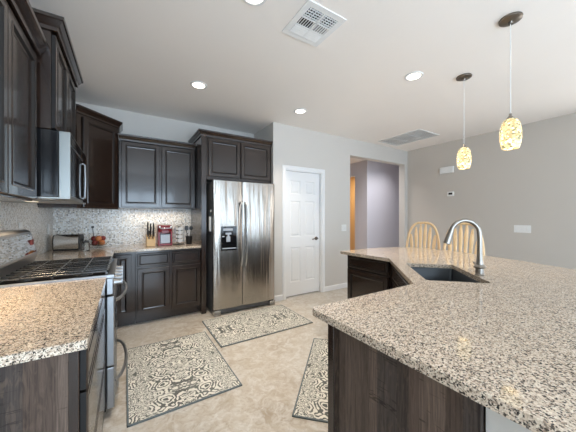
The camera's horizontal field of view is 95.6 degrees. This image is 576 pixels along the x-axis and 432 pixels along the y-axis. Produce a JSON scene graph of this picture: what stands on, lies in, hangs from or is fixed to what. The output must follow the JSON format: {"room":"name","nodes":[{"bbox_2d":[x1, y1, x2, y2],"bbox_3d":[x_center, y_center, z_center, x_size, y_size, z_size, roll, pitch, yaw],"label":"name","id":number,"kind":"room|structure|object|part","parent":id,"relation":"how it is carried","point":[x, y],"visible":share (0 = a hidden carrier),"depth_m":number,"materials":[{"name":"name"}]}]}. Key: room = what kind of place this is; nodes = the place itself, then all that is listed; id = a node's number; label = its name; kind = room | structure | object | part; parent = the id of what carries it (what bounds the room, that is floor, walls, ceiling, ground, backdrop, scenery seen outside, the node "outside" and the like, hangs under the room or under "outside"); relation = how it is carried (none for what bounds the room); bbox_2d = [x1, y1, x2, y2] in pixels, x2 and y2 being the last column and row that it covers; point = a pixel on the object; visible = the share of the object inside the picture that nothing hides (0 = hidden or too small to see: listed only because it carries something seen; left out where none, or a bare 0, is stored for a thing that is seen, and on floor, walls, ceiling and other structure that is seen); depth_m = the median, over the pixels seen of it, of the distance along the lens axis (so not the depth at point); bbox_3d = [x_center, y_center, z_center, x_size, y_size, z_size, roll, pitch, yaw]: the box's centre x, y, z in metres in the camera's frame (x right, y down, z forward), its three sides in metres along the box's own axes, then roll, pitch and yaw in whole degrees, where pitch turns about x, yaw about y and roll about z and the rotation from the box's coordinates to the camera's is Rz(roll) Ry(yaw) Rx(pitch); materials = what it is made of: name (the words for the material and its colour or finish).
{"room":"kitchen","nodes":[
{"label":"kitchen","id":0,"kind":"room"},
{"bbox_2d":[0,201,52,255],"bbox_3d":[-1.131,-0.071,0.307,0.128,2.743,6.920,0,0,-32],"label":"wall","id":1,"kind":"structure","parent":0,"point":[36,220],"depth_m":2.45,"materials":[{"name":"paint"}]},
{"bbox_2d":[19,222,22,229],"bbox_3d":[-2.212,0.106,2.166,0.010,0.118,0.075,0,0,-32],"label":"wall outlet","id":2,"kind":"object","parent":1,"relation":"attached to","point":[20,223],"visible":0.45,"depth_m":2.15,"materials":[{"name":"white plastic"}]},
{"bbox_2d":[0,0,48,200],"bbox_3d":[-1.297,-0.530,1.028,0.366,0.915,0.972,0,0,-32],"label":"upper cabinet","id":3,"kind":"object","parent":1,"relation":"attached to","point":[22,38],"visible":1,"depth_m":1.23,"materials":[{"name":"brown wood"}]},
{"bbox_3d":[-1.073,-0.497,0.914,0.023,0.805,0.425,0,0,-32],"label":"door","id":4,"kind":"part","parent":3,"relation":"part of","materials":[{"name":"brown wood"}]},
{"bbox_3d":[-1.302,-0.497,1.280,0.023,0.805,0.425,0,0,-32],"label":"door","id":5,"kind":"part","parent":3,"relation":"part of","materials":[{"name":"brown wood"}]},
{"bbox_3d":[-1.297,-0.951,1.028,0.366,0.075,0.972,0,0,-32],"label":"crown molding","id":6,"kind":"part","parent":3,"relation":"part of","materials":[{"name":"brown wood"}]},
{"bbox_2d":[32,7,83,140],"bbox_3d":[-1.717,-0.836,1.769,0.438,0.648,0.858,0,0,-32],"label":"upper cabinet","id":7,"kind":"object","parent":1,"relation":"attached to","point":[59,75],"visible":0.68,"depth_m":1.56,"materials":[{"name":"brown wood"}]},
{"bbox_2d":[2,128,85,203],"bbox_3d":[-1.696,-0.304,1.780,0.485,0.408,0.758,0,0,-32],"label":"microwave","id":8,"kind":"object","parent":7,"relation":"attached to","point":[61,163],"visible":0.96,"depth_m":1.55,"materials":[{"name":"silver metal"}]},
{"bbox_3d":[-1.483,-0.308,1.797,0.055,0.400,0.560,0,0,-32],"label":"door","id":9,"kind":"part","parent":8,"relation":"part of","materials":[{"name":"grey metal"}]},
{"bbox_3d":[-1.580,-0.273,2.025,0.029,0.282,0.014,0,0,-32],"label":"handle","id":10,"kind":"part","parent":8,"relation":"part of","materials":[{"name":"metal"}]},
{"bbox_3d":[-1.685,-0.308,2.120,0.055,0.400,0.193,0,0,-32],"label":"control panel","id":11,"kind":"part","parent":8,"relation":"part of","materials":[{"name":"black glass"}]},
{"bbox_3d":[-1.717,-1.123,1.769,0.438,0.075,0.858,0,0,-32],"label":"crown molding","id":12,"kind":"part","parent":7,"relation":"part of","materials":[{"name":"brown wood"}]},
{"bbox_3d":[-1.477,-0.796,1.698,0.023,0.548,0.368,0,0,-32],"label":"door","id":13,"kind":"part","parent":7,"relation":"part of","materials":[{"name":"brown wood"}]},
{"bbox_3d":[-1.676,-0.796,2.015,0.023,0.548,0.368,0,0,-32],"label":"door","id":14,"kind":"part","parent":7,"relation":"part of","materials":[{"name":"brown wood"}]},
{"bbox_2d":[37,104,122,209],"bbox_3d":[-2.353,-0.632,3.050,0.716,1.085,0.709,0,0,-32],"label":"upper cabinet","id":15,"kind":"object","parent":1,"relation":"attached to","point":[97,134],"visible":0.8,"depth_m":2.99,"materials":[{"name":"brown wood"}]},
{"bbox_3d":[-2.158,-0.589,3.020,0.023,0.973,0.424,0,0,13],"label":"door","id":16,"kind":"part","parent":15,"relation":"part of","materials":[{"name":"brown wood"}]},
{"bbox_3d":[-2.353,-1.137,3.050,0.716,0.076,0.709,0,0,-32],"label":"crown molding","id":17,"kind":"part","parent":15,"relation":"part of","materials":[{"name":"brown wood"}]},
{"bbox_2d":[53,102,253,246],"bbox_3d":[-1.756,-0.071,3.922,2.665,2.743,0.128,0,0,-32],"label":"wall","id":18,"kind":"structure","parent":0,"point":[122,226],"depth_m":3.61,"materials":[{"name":"paint"}]},
{"bbox_2d":[89,224,95,232],"bbox_3d":[-2.513,0.156,3.366,0.075,0.118,0.010,0,0,-32],"label":"wall outlet","id":19,"kind":"object","parent":18,"relation":"attached to","point":[90,225],"visible":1,"depth_m":3.36,"materials":[{"name":"white plastic"}]},
{"bbox_2d":[53,208,190,246],"bbox_3d":[-2.169,0.128,3.592,1.598,0.516,0.008,0,0,-32],"label":"backsplash","id":20,"kind":"structure","parent":18,"relation":"attached to","point":[122,226],"depth_m":3.52,"materials":[{"name":"tile"}]},
{"bbox_2d":[119,133,195,209],"bbox_3d":[-1.786,-0.561,3.606,0.918,0.927,0.371,0,0,-32],"label":"upper cabinet","id":21,"kind":"object","parent":18,"relation":"attached to","point":[155,173],"visible":1,"depth_m":3.46,"materials":[{"name":"brown wood"}]},
{"bbox_3d":[-1.898,-0.532,3.381,0.434,0.825,0.023,0,0,-32],"label":"door","id":22,"kind":"part","parent":21,"relation":"part of","materials":[{"name":"brown wood"}]},
{"bbox_2d":[124,208,188,209],"bbox_3d":[-1.812,-0.104,3.650,0.800,0.012,0.036,0,0,-32],"label":"light","id":23,"kind":"object","parent":21,"relation":"attached to","point":[124,208],"depth_m":3.63,"materials":[{"name":"white plastic"}]},
{"bbox_3d":[-1.786,-0.988,3.606,0.918,0.075,0.371,0,0,-32],"label":"crown molding","id":24,"kind":"part","parent":21,"relation":"part of","materials":[{"name":"brown wood"}]},
{"bbox_3d":[-1.518,-0.532,3.618,0.418,0.825,0.023,0,0,-32],"label":"door","id":25,"kind":"part","parent":21,"relation":"part of","materials":[{"name":"brown wood"}]},
{"bbox_2d":[188,129,272,183],"bbox_3d":[-0.880,-0.825,3.990,1.102,0.650,0.682,0,0,-32],"label":"upper cabinet","id":26,"kind":"object","parent":18,"relation":"attached to","point":[229,157],"visible":0.89,"depth_m":3.71,"materials":[{"name":"brown wood"}]},
{"bbox_3d":[-0.880,-0.805,3.628,0.450,0.520,0.023,0,0,-32],"label":"door","id":27,"kind":"part","parent":26,"relation":"part of","materials":[{"name":"brown wood"}]},
{"bbox_3d":[-0.878,-1.113,3.988,1.102,0.075,0.676,0,0,-32],"label":"crown molding","id":28,"kind":"part","parent":26,"relation":"part of","materials":[{"name":"brown wood"}]},
{"bbox_3d":[-0.476,-0.805,3.881,0.467,0.520,0.023,0,0,-32],"label":"door","id":29,"kind":"part","parent":26,"relation":"part of","materials":[{"name":"brown wood"}]},
{"bbox_2d":[103,288,346,431],"bbox_3d":[1.923,1.330,3.846,9.060,0.060,9.920,0,0,-32],"label":"floor","id":30,"kind":"structure","parent":0,"point":[270,369],"depth_m":2.15,"materials":[{"name":"tile"}]},
{"bbox_2d":[0,288,104,431],"bbox_3d":[-1.159,0.858,1.075,0.621,0.884,0.967,0,0,-32],"label":"base cabinet","id":31,"kind":"object","parent":30,"relation":"on","point":[63,392],"visible":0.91,"depth_m":0.80,"materials":[{"name":"brown wood"}]},
{"bbox_3d":[-0.919,0.858,0.671,0.600,0.884,0.018,0,0,-32],"label":"panel","id":32,"kind":"part","parent":31,"relation":"part of","materials":[{"name":"brown wood"}]},
{"bbox_2d":[0,277,105,366],"bbox_3d":[-1.161,0.401,1.074,0.633,0.030,0.992,0,0,-32],"label":"countertop","id":33,"kind":"structure","parent":31,"relation":"on","point":[38,321],"depth_m":1.00,"materials":[{"name":"stone"}]},
{"bbox_3d":[-0.911,0.730,1.244,0.020,0.310,0.921,0,0,-32],"label":"drawer","id":34,"kind":"part","parent":31,"relation":"part of","materials":[{"name":"brown wood"}]},
{"bbox_3d":[-0.911,0.498,1.244,0.020,0.133,0.921,0,0,-32],"label":"drawer","id":35,"kind":"part","parent":31,"relation":"part of","materials":[{"name":"brown wood"}]},
{"bbox_3d":[-0.911,1.040,1.244,0.020,0.290,0.921,0,0,-32],"label":"drawer","id":36,"kind":"part","parent":31,"relation":"part of","materials":[{"name":"brown wood"}]},
{"bbox_2d":[0,229,127,412],"bbox_3d":[-1.578,0.700,1.856,0.751,1.200,0.765,0,0,-32],"label":"range","id":37,"kind":"object","parent":30,"relation":"on","point":[18,252],"visible":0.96,"depth_m":1.69,"materials":[{"name":"silver metal"}]},
{"bbox_3d":[-1.786,0.201,1.723,0.038,0.138,0.707,0,0,-32],"label":"console glass","id":38,"kind":"part","parent":37,"relation":"part of","materials":[{"name":"grey glass"}]},
{"bbox_3d":[-1.575,0.372,1.574,0.095,0.021,0.095,0,0,-32],"label":"burner","id":39,"kind":"part","parent":37,"relation":"part of","materials":[{"name":"metal"}]},
{"bbox_2d":[0,258,116,287],"bbox_3d":[-1.599,0.386,1.843,0.645,0.023,0.764,0,0,-32],"label":"cooktop","id":40,"kind":"object","parent":37,"relation":"in","point":[110,274],"depth_m":1.67,"materials":[{"name":"metal"}]},
{"bbox_3d":[-1.346,0.372,1.717,0.112,0.021,0.112,0,0,-32],"label":"burner","id":41,"kind":"part","parent":37,"relation":"part of","materials":[{"name":"metal"}]},
{"bbox_3d":[-1.347,0.451,2.001,0.040,0.108,0.762,0,0,-32],"label":"control panel","id":42,"kind":"part","parent":37,"relation":"part of","materials":[{"name":"metal"}]},
{"bbox_3d":[-1.344,1.107,2.003,0.044,0.265,0.754,0,0,-32],"label":"warming drawer","id":43,"kind":"part","parent":37,"relation":"part of","materials":[{"name":"metal"}]},
{"bbox_3d":[-1.344,0.740,2.003,0.044,0.450,0.754,0,0,-32],"label":"oven door","id":44,"kind":"part","parent":37,"relation":"part of","materials":[{"name":"metal"}]},
{"bbox_3d":[-1.160,0.445,1.787,0.050,0.054,0.054,0,0,-32],"label":"knob","id":45,"kind":"part","parent":37,"relation":"part of","materials":[{"name":"metal"}]},
{"bbox_3d":[-1.308,0.445,2.024,0.050,0.054,0.054,0,0,-32],"label":"knob","id":46,"kind":"part","parent":37,"relation":"part of","materials":[{"name":"metal"}]},
{"bbox_3d":[-1.234,0.445,1.906,0.050,0.054,0.054,0,0,-32],"label":"knob","id":47,"kind":"part","parent":37,"relation":"part of","materials":[{"name":"metal"}]},
{"bbox_3d":[-1.297,1.085,2.033,0.088,0.022,0.674,0,0,-32],"label":"handle","id":48,"kind":"part","parent":37,"relation":"part of","materials":[{"name":"metal"}]},
{"bbox_3d":[-1.297,0.555,2.033,0.088,0.022,0.674,0,0,-32],"label":"handle","id":49,"kind":"part","parent":37,"relation":"part of","materials":[{"name":"metal"}]},
{"bbox_2d":[113,252,134,326],"bbox_3d":[-2.064,0.858,3.289,0.226,0.884,0.614,0,0,-32],"label":"base cabinet","id":50,"kind":"object","parent":30,"relation":"on","point":[126,304],"visible":0.64,"depth_m":3.06,"materials":[{"name":"brown wood"}]},
{"bbox_3d":[-1.915,0.805,3.034,0.168,0.720,0.023,0,0,-32],"label":"door","id":51,"kind":"part","parent":50,"relation":"part of","materials":[{"name":"brown wood"}]},
{"bbox_2d":[135,248,200,322],"bbox_3d":[-1.647,0.858,3.550,0.755,0.884,0.614,0,0,-32],"label":"base cabinet","id":52,"kind":"object","parent":30,"relation":"on","point":[167,282],"visible":0.9,"depth_m":3.28,"materials":[{"name":"brown wood"}]},
{"bbox_2d":[35,242,200,260],"bbox_3d":[-1.798,0.401,2.998,1.595,0.030,1.391,0,0,-32],"label":"countertop","id":53,"kind":"structure","parent":52,"relation":"on","point":[107,250],"depth_m":2.97,"materials":[{"name":"stone"}]},
{"bbox_2d":[52,234,83,250],"bbox_3d":[-2.523,0.297,3.020,0.265,0.178,0.169,0,0,-22],"label":"toaster","id":54,"kind":"object","parent":53,"relation":"on","point":[68,242],"visible":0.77,"depth_m":2.95,"materials":[{"name":"metal"}]},
{"bbox_2d":[81,240,89,250],"bbox_3d":[-2.289,0.326,2.956,0.080,0.119,0.080,0,0,-32],"label":"glass jar","id":55,"kind":"object","parent":53,"relation":"on","point":[85,246],"visible":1,"depth_m":2.92,"materials":[{"name":"white"}]},
{"bbox_2d":[89,241,108,247],"bbox_3d":[-2.324,0.348,3.205,0.222,0.074,0.222,0,0,-32],"label":"fruit bowl","id":56,"kind":"object","parent":53,"relation":"on","point":[98,245],"visible":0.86,"depth_m":3.16,"materials":[{"name":"clear glass"}]},
{"bbox_3d":[-2.343,0.317,3.170,0.068,0.074,0.067,0,0,-32],"label":"apple","id":57,"kind":"object","parent":56,"relation":"in","visible":0},
{"bbox_2d":[95,236,101,240],"bbox_3d":[-2.322,0.266,3.201,0.068,0.074,0.067,0,0,-32],"label":"orange","id":58,"kind":"object","parent":57,"relation":"on","point":[97,238],"visible":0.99,"depth_m":3.18,"materials":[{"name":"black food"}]},
{"bbox_2d":[146,234,154,245],"bbox_3d":[-1.806,0.311,3.433,0.100,0.148,0.127,0,0,-32],"label":"knife block","id":59,"kind":"object","parent":53,"relation":"on","point":[149,242],"visible":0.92,"depth_m":3.38,"materials":[{"name":"brown wood"}]},
{"bbox_2d":[156,224,172,245],"bbox_3d":[-1.669,0.248,3.530,0.176,0.275,0.244,0,0,-32],"label":"coffee maker","id":60,"kind":"object","parent":53,"relation":"on","point":[164,232],"visible":1,"depth_m":3.45,"materials":[{"name":"red plastic"}]},
{"bbox_3d":[-1.646,0.295,3.494,0.116,0.120,0.090,0,0,-32],"label":"panel","id":61,"kind":"part","parent":60,"relation":"part of","materials":[{"name":"grey plastic"}]},
{"bbox_2d":[173,226,184,244],"bbox_3d":[-1.516,0.260,3.628,0.152,0.252,0.152,0,0,-32],"label":"rack","id":62,"kind":"object","parent":53,"relation":"on","point":[175,243],"visible":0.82,"depth_m":3.60,"materials":[{"name":"silver plastic"}]},
{"bbox_2d":[186,236,191,243],"bbox_3d":[-1.383,0.328,3.652,0.088,0.115,0.088,0,0,-32],"label":"utensil crock","id":63,"kind":"object","parent":53,"relation":"on","point":[188,238],"visible":0.91,"depth_m":3.62,"materials":[{"name":"black plastic"}]},
{"bbox_3d":[-1.644,0.522,3.205,0.350,0.155,0.020,0,0,-32],"label":"drawer","id":64,"kind":"part","parent":52,"relation":"part of","materials":[{"name":"brown wood"}]},
{"bbox_3d":[-1.643,0.901,3.204,0.350,0.547,0.023,0,0,-32],"label":"door","id":65,"kind":"part","parent":52,"relation":"part of","materials":[{"name":"brown wood"}]},
{"bbox_3d":[-1.322,0.522,3.407,0.350,0.155,0.020,0,0,-32],"label":"drawer","id":66,"kind":"part","parent":52,"relation":"part of","materials":[{"name":"brown wood"}]},
{"bbox_3d":[-1.321,0.901,3.405,0.350,0.547,0.023,0,0,-32],"label":"door","id":67,"kind":"part","parent":52,"relation":"part of","materials":[{"name":"brown wood"}]},
{"bbox_2d":[126,331,241,427],"bbox_3d":[-0.961,1.294,2.271,0.755,0.010,1.100,0,0,-32],"label":"rug","id":68,"kind":"object","parent":30,"relation":"on","point":[163,377],"visible":0.87,"depth_m":2.12,"materials":[{"name":"beige fabric"}]},
{"bbox_2d":[191,136,205,313],"bbox_3d":[-1.292,0.105,3.760,0.066,2.390,0.635,0,0,-32],"label":"panel","id":69,"kind":"object","parent":30,"relation":"on","point":[198,215],"visible":0.6,"depth_m":3.50,"materials":[{"name":"brown wood"}]},
{"bbox_2d":[206,179,274,316],"bbox_3d":[-0.764,0.409,3.913,0.900,1.782,0.876,0,0,-32],"label":"refrigerator","id":70,"kind":"object","parent":30,"relation":"on","point":[240,240],"visible":1,"depth_m":3.57,"materials":[{"name":"metal"}]},
{"bbox_2d":[208,211,210,230],"bbox_3d":[-1.054,0.065,3.509,0.022,0.270,0.072,0,0,-32],"label":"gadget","id":71,"kind":"object","parent":70,"relation":"attached to","point":[209,212],"visible":1,"depth_m":3.49,"materials":[{"name":"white plastic"}]},
{"bbox_3d":[-0.805,0.371,3.501,0.394,1.687,0.070,0,0,-32],"label":"freezer door","id":72,"kind":"part","parent":70,"relation":"part of","materials":[{"name":"metal"}]},
{"bbox_3d":[-0.799,0.214,3.455,0.145,0.112,0.006,0,0,-32],"label":"dispenser panel","id":73,"kind":"part","parent":70,"relation":"part of","materials":[{"name":"grey plastic"}]},
{"bbox_3d":[-0.623,0.242,3.537,0.027,0.896,0.089,0,0,-32],"label":"handle","id":74,"kind":"part","parent":70,"relation":"part of","materials":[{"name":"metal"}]},
{"bbox_3d":[-0.571,0.242,3.570,0.027,0.896,0.089,0,0,-32],"label":"handle","id":75,"kind":"part","parent":70,"relation":"part of","materials":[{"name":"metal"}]},
{"bbox_3d":[-0.420,0.371,3.742,0.498,1.687,0.070,0,0,-32],"label":"fresh food door","id":76,"kind":"part","parent":70,"relation":"part of","materials":[{"name":"metal"}]},
{"bbox_2d":[202,305,312,347],"bbox_3d":[-0.379,1.294,3.207,1.140,0.010,0.755,0,0,-32],"label":"rug","id":77,"kind":"object","parent":30,"relation":"on","point":[245,326],"visible":1,"depth_m":3.12,"materials":[{"name":"beige fabric"}]},
{"bbox_2d":[292,338,327,422],"bbox_3d":[0.485,1.294,2.156,0.690,0.010,1.110,0,0,13],"label":"rug","id":78,"kind":"object","parent":30,"relation":"on","point":[311,403],"visible":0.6,"depth_m":1.97,"materials":[{"name":"beige fabric"}]},
{"bbox_2d":[347,255,392,298],"bbox_3d":[1.041,0.858,2.837,0.579,0.884,0.555,0,0,-32],"label":"base cabinet","id":79,"kind":"object","parent":30,"relation":"on","point":[365,276],"visible":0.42,"depth_m":2.68,"materials":[{"name":"brown wood"}]},
{"bbox_3d":[0.807,0.491,2.690,0.020,0.127,0.525,0,0,-32],"label":"drawer","id":80,"kind":"part","parent":79,"relation":"part of","materials":[{"name":"brown wood"}]},
{"bbox_3d":[0.805,0.877,2.689,0.023,0.605,0.525,0,0,-32],"label":"door","id":81,"kind":"part","parent":79,"relation":"part of","materials":[{"name":"brown wood"}]},
{"bbox_2d":[392,265,409,288],"bbox_3d":[1.223,0.858,1.852,0.781,0.884,1.810,0,0,13],"label":"base cabinet","id":82,"kind":"object","parent":30,"relation":"on","point":[398,279],"visible":0.16,"depth_m":2.11,"materials":[{"name":"brown wood"}]},
{"bbox_2d":[313,247,575,431],"bbox_3d":[1.118,0.401,1.793,2.462,0.030,2.494,0,0,-32],"label":"countertop","id":83,"kind":"structure","parent":82,"relation":"on","point":[505,342],"depth_m":0.90,"materials":[{"name":"stone"}]},
{"bbox_2d":[411,267,479,282],"bbox_3d":[1.077,0.545,1.838,0.389,0.254,0.635,0,0,13],"label":"sink","id":84,"kind":"object","parent":83,"relation":"in","point":[436,274],"visible":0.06,"depth_m":2.10,"materials":[{"name":"metal"}]},
{"bbox_2d":[443,218,485,275],"bbox_3d":[1.181,0.199,1.768,0.254,0.373,0.122,0,0,13],"label":"faucet","id":85,"kind":"object","parent":83,"relation":"on","point":[479,266],"visible":1,"depth_m":1.72,"materials":[{"name":"silver metal"}]},
{"bbox_3d":[1.183,0.154,1.741,0.201,0.283,0.034,0,0,13],"label":"spout","id":86,"kind":"part","parent":85,"relation":"part of","materials":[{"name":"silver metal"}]},
{"bbox_2d":[328,324,485,431],"bbox_3d":[0.586,0.858,1.017,0.677,0.884,0.549,0,0,-32],"label":"base cabinet","id":87,"kind":"object","parent":30,"relation":"on","point":[370,390],"visible":0.41,"depth_m":0.83,"materials":[{"name":"brown wood"}]},
{"bbox_2d":[406,222,440,249],"bbox_3d":[1.714,0.685,3.417,0.439,1.234,0.479,0,0,40],"label":"bar stool","id":88,"kind":"object","parent":30,"relation":"on","point":[409,235],"visible":0.36,"depth_m":3.56,"materials":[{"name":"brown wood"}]},
{"bbox_2d":[443,223,484,254],"bbox_3d":[1.954,0.685,2.997,0.479,1.234,0.439,0,0,-42],"label":"bar stool","id":89,"kind":"object","parent":30,"relation":"on","point":[471,241],"visible":0.17,"depth_m":3.12,"materials":[{"name":"brown wood"}]},
{"bbox_2d":[29,0,575,163],"bbox_3d":[1.923,-1.473,3.846,9.060,0.060,9.920,0,0,-32],"label":"ceiling","id":90,"kind":"structure","parent":0,"point":[137,56],"depth_m":2.48,"materials":[{"name":"paint"}]},
{"bbox_2d":[190,81,206,88],"bbox_3d":[-0.980,-1.438,2.867,0.180,0.009,0.180,0,0,-32],"label":"recessed light","id":91,"kind":"object","parent":90,"relation":"in","point":[195,84],"visible":1,"depth_m":2.85,"materials":[{"name":"beige"}]},
{"bbox_2d":[243,0,265,5],"bbox_3d":[-0.222,-1.438,1.701,0.180,0.009,0.180,0,0,-32],"label":"recessed light","id":92,"kind":"object","parent":90,"relation":"in","point":[249,2],"visible":1,"depth_m":1.76,"materials":[{"name":"beige plastic"}]},
{"bbox_2d":[294,108,306,113],"bbox_3d":[0.170,-1.438,3.574,0.180,0.009,0.180,0,0,-32],"label":"recessed light","id":93,"kind":"object","parent":90,"relation":"in","point":[299,110],"visible":1,"depth_m":3.57,"materials":[{"name":"beige"}]},
{"bbox_2d":[282,0,346,46],"bbox_3d":[0.190,-1.437,1.973,0.344,0.012,0.360,0,0,-32],"label":"ceiling vent","id":94,"kind":"object","parent":90,"relation":"in","point":[313,23],"visible":1,"depth_m":1.95,"materials":[{"name":"white metal"}]},
{"bbox_2d":[378,129,438,145],"bbox_3d":[2.195,-1.438,4.806,0.600,0.009,0.840,0,0,-32],"label":"ceiling vent","id":95,"kind":"object","parent":90,"relation":"in","point":[419,134],"visible":1,"depth_m":4.77,"materials":[{"name":"white metal"}]},
{"bbox_2d":[404,71,423,80],"bbox_3d":[1.293,-1.438,2.685,0.180,0.009,0.180,0,0,-32],"label":"recessed light","id":96,"kind":"object","parent":90,"relation":"in","point":[412,76],"visible":1,"depth_m":2.68,"materials":[{"name":"beige"}]},
{"bbox_2d":[456,73,471,168],"bbox_3d":[1.814,-0.969,2.694,0.140,0.948,0.140,0,0,-32],"label":"pendant lamp","id":97,"kind":"object","parent":90,"relation":"hanging from","point":[464,158],"visible":1,"depth_m":2.65,"materials":[{"name":"beige glass"}]},
{"bbox_3d":[1.814,-0.602,2.694,0.129,0.214,0.129,0,0,-32],"label":"lamp shade","id":98,"kind":"part","parent":97,"relation":"part of","materials":[{"name":"glass"}]},
{"bbox_2d":[498,11,522,149],"bbox_3d":[1.622,-0.969,1.904,0.140,0.948,0.140,0,0,-32],"label":"pendant lamp","id":99,"kind":"object","parent":90,"relation":"hanging from","point":[510,134],"visible":1,"depth_m":1.87,"materials":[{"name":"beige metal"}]},
{"bbox_3d":[1.622,-0.602,1.904,0.129,0.214,0.129,0,0,-32],"label":"lamp shade","id":100,"kind":"part","parent":99,"relation":"part of","materials":[{"name":"glass"}]},
{"bbox_3d":[1.622,-1.073,1.904,0.005,0.660,0.005,0,0,-10],"label":"cord","id":101,"kind":"part","parent":99,"relation":"part of","materials":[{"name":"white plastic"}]},
{"bbox_2d":[254,122,406,295],"bbox_3d":[0.992,-0.071,5.234,3.385,2.743,0.820,0,0,-32],"label":"wall","id":102,"kind":"structure","parent":0,"point":[291,145],"depth_m":4.60,"materials":[{"name":"paint"}]},
{"bbox_2d":[286,171,318,296],"bbox_3d":[0.251,0.276,4.330,0.702,2.013,0.099,0,0,-32],"label":"door","id":103,"kind":"structure","parent":102,"relation":"in","point":[302,189],"depth_m":4.34,"materials":[{"name":"white paint"}]},
{"bbox_2d":[282,165,324,299],"bbox_3d":[0.244,0.246,4.342,0.854,2.107,0.138,0,0,-32],"label":"trim","id":104,"kind":"structure","parent":102,"relation":"attached to","point":[285,168],"depth_m":4.47,"materials":[{"name":"white paint"}]},
{"bbox_2d":[274,283,346,301],"bbox_3d":[0.456,1.258,4.418,1.639,0.085,0.034,0,0,-32],"label":"baseboard","id":105,"kind":"structure","parent":102,"relation":"attached to","point":[343,285],"depth_m":4.59,"materials":[{"name":"white paint"}]},
{"bbox_2d":[341,225,345,230],"bbox_3d":[1.020,0.206,4.761,0.118,0.118,0.010,0,0,-32],"label":"light switch","id":106,"kind":"object","parent":102,"relation":"attached to","point":[343,227],"visible":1,"depth_m":4.75,"materials":[{"name":"white plastic"}]},
{"bbox_2d":[350,177,354,249],"bbox_3d":[2.648,-0.071,8.323,0.120,2.743,1.900,0,0,-32],"label":"wall","id":107,"kind":"structure","parent":0,"point":[352,179],"depth_m":8.92,"materials":[{"name":"paint"}]},
{"bbox_2d":[350,160,398,249],"bbox_3d":[2.735,-0.071,8.306,2.950,2.743,2.020,0,0,-32],"label":"wall","id":108,"kind":"structure","parent":0,"point":[376,183],"depth_m":6.92,"materials":[{"name":"paint"}]},
{"bbox_2d":[407,113,575,269],"bbox_3d":[4.276,-0.071,3.290,0.120,2.743,6.240,0,0,-32],"label":"wall","id":109,"kind":"structure","parent":0,"point":[533,184],"depth_m":4.25,"materials":[{"name":"beige paint"}]},
{"bbox_2d":[440,166,453,173],"bbox_3d":[3.071,-0.897,5.054,0.050,0.125,0.250,0,0,-32],"label":"door chime","id":110,"kind":"object","parent":109,"relation":"attached to","point":[450,169],"visible":1,"depth_m":5.02,"materials":[{"name":"white plastic"}]},
{"bbox_2d":[514,225,530,232],"bbox_3d":[3.687,0.197,4.109,0.010,0.116,0.195,0,0,-32],"label":"light switch","id":111,"kind":"object","parent":109,"relation":"attached to","point":[517,228],"visible":1,"depth_m":4.11,"materials":[{"name":"white plastic"}]},
{"bbox_2d":[486,407,531,431],"bbox_3d":[1.270,0.859,1.787,0.948,0.882,2.857,0,0,15],"label":"wall","id":112,"kind":"structure","parent":0,"point":[495,422],"depth_m":0.59,"materials":[{"name":"paint"}]}
]}

